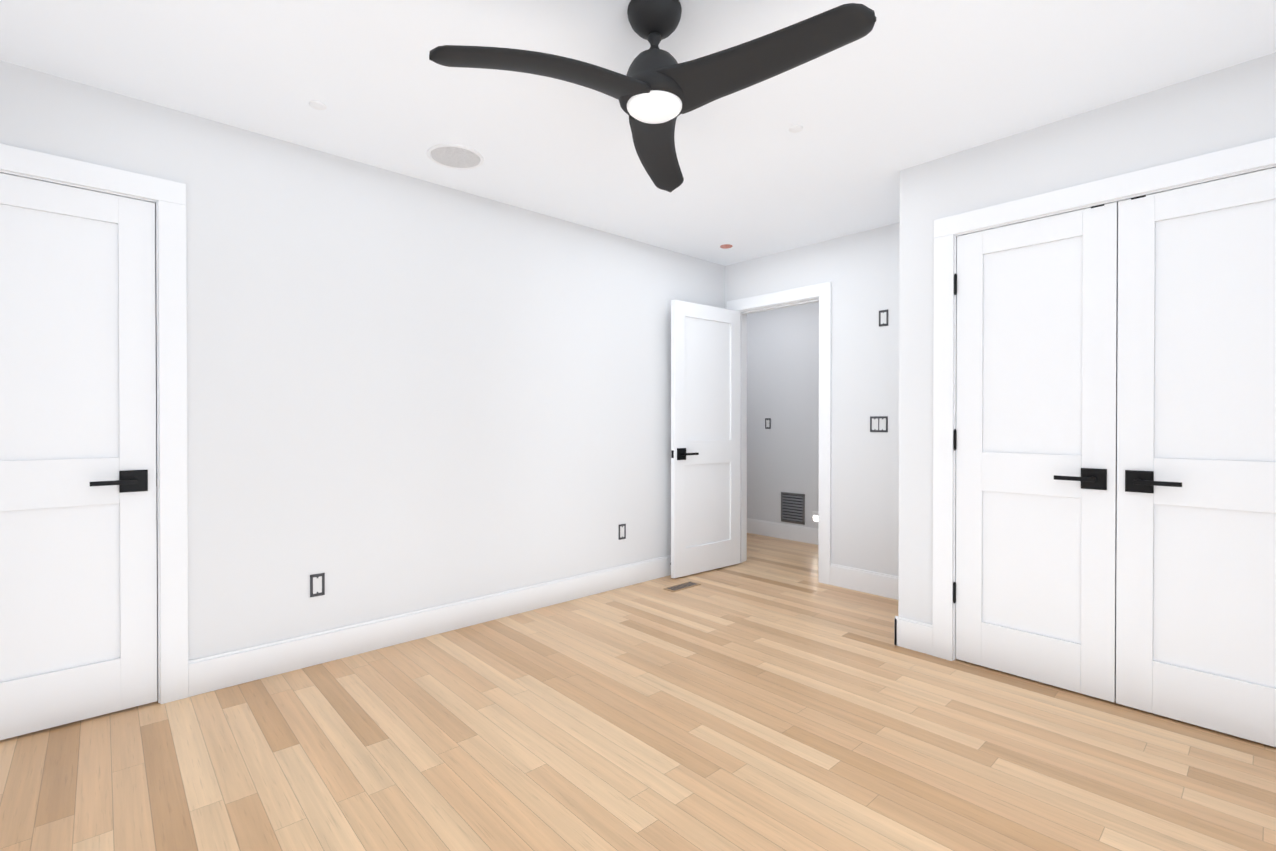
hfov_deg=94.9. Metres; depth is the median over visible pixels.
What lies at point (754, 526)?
baseboard
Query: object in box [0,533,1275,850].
floor
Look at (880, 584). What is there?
baseboard
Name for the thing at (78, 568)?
bathroom door
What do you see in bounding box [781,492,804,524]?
air vent
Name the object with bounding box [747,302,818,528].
wall
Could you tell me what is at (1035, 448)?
closet door
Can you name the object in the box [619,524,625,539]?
outlet
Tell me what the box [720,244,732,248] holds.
sprinkler
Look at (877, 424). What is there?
light switch
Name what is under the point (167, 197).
door frame
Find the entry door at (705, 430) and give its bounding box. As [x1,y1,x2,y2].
[671,300,740,577]
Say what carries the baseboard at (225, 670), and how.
attached to the wall at (406, 394)
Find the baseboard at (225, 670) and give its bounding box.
[188,555,670,696]
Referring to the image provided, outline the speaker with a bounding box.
[427,144,483,168]
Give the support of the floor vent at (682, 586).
in the floor
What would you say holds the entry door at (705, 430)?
in the wall at (860, 271)
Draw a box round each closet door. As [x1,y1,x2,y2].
[953,202,1117,701]
[1116,167,1275,746]
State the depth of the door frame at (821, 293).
4.18 m
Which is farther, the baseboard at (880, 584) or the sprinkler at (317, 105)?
the baseboard at (880, 584)
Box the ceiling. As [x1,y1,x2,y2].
[0,0,1275,265]
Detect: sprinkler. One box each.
[309,101,326,109]
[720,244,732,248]
[789,125,802,132]
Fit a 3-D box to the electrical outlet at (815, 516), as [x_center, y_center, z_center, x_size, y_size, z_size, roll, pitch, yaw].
[1.673,0.863,5.505,0.008,0.110,0.070,0,0,-43]
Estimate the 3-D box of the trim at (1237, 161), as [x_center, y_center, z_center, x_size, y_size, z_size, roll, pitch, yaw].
[1.972,0.066,2.402,0.138,2.139,1.402,0,0,-43]
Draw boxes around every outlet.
[310,573,324,596]
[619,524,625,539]
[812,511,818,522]
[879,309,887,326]
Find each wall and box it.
[0,60,724,659]
[725,223,898,575]
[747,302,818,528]
[898,52,1275,623]
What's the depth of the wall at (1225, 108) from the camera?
2.65 m
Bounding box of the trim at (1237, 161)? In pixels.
[932,137,1275,660]
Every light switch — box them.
[765,418,770,428]
[870,416,887,431]
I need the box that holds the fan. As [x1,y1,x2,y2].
[429,0,875,192]
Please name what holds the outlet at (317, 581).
attached to the wall at (406, 394)
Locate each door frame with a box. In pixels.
[0,143,187,703]
[727,282,831,584]
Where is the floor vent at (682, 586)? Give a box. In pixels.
[663,581,700,591]
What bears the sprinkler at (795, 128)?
attached to the ceiling
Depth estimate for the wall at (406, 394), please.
2.98 m
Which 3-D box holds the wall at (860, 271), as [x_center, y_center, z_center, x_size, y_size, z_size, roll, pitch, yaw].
[2.158,-0.090,3.365,0.120,2.440,4.120,0,0,-43]
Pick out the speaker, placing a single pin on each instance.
(454, 156)
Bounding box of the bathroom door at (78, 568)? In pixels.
[0,173,156,739]
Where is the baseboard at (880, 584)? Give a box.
[830,563,898,599]
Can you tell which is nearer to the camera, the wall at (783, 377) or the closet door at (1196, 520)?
the closet door at (1196, 520)
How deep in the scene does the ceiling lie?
2.24 m
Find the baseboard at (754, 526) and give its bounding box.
[747,518,818,544]

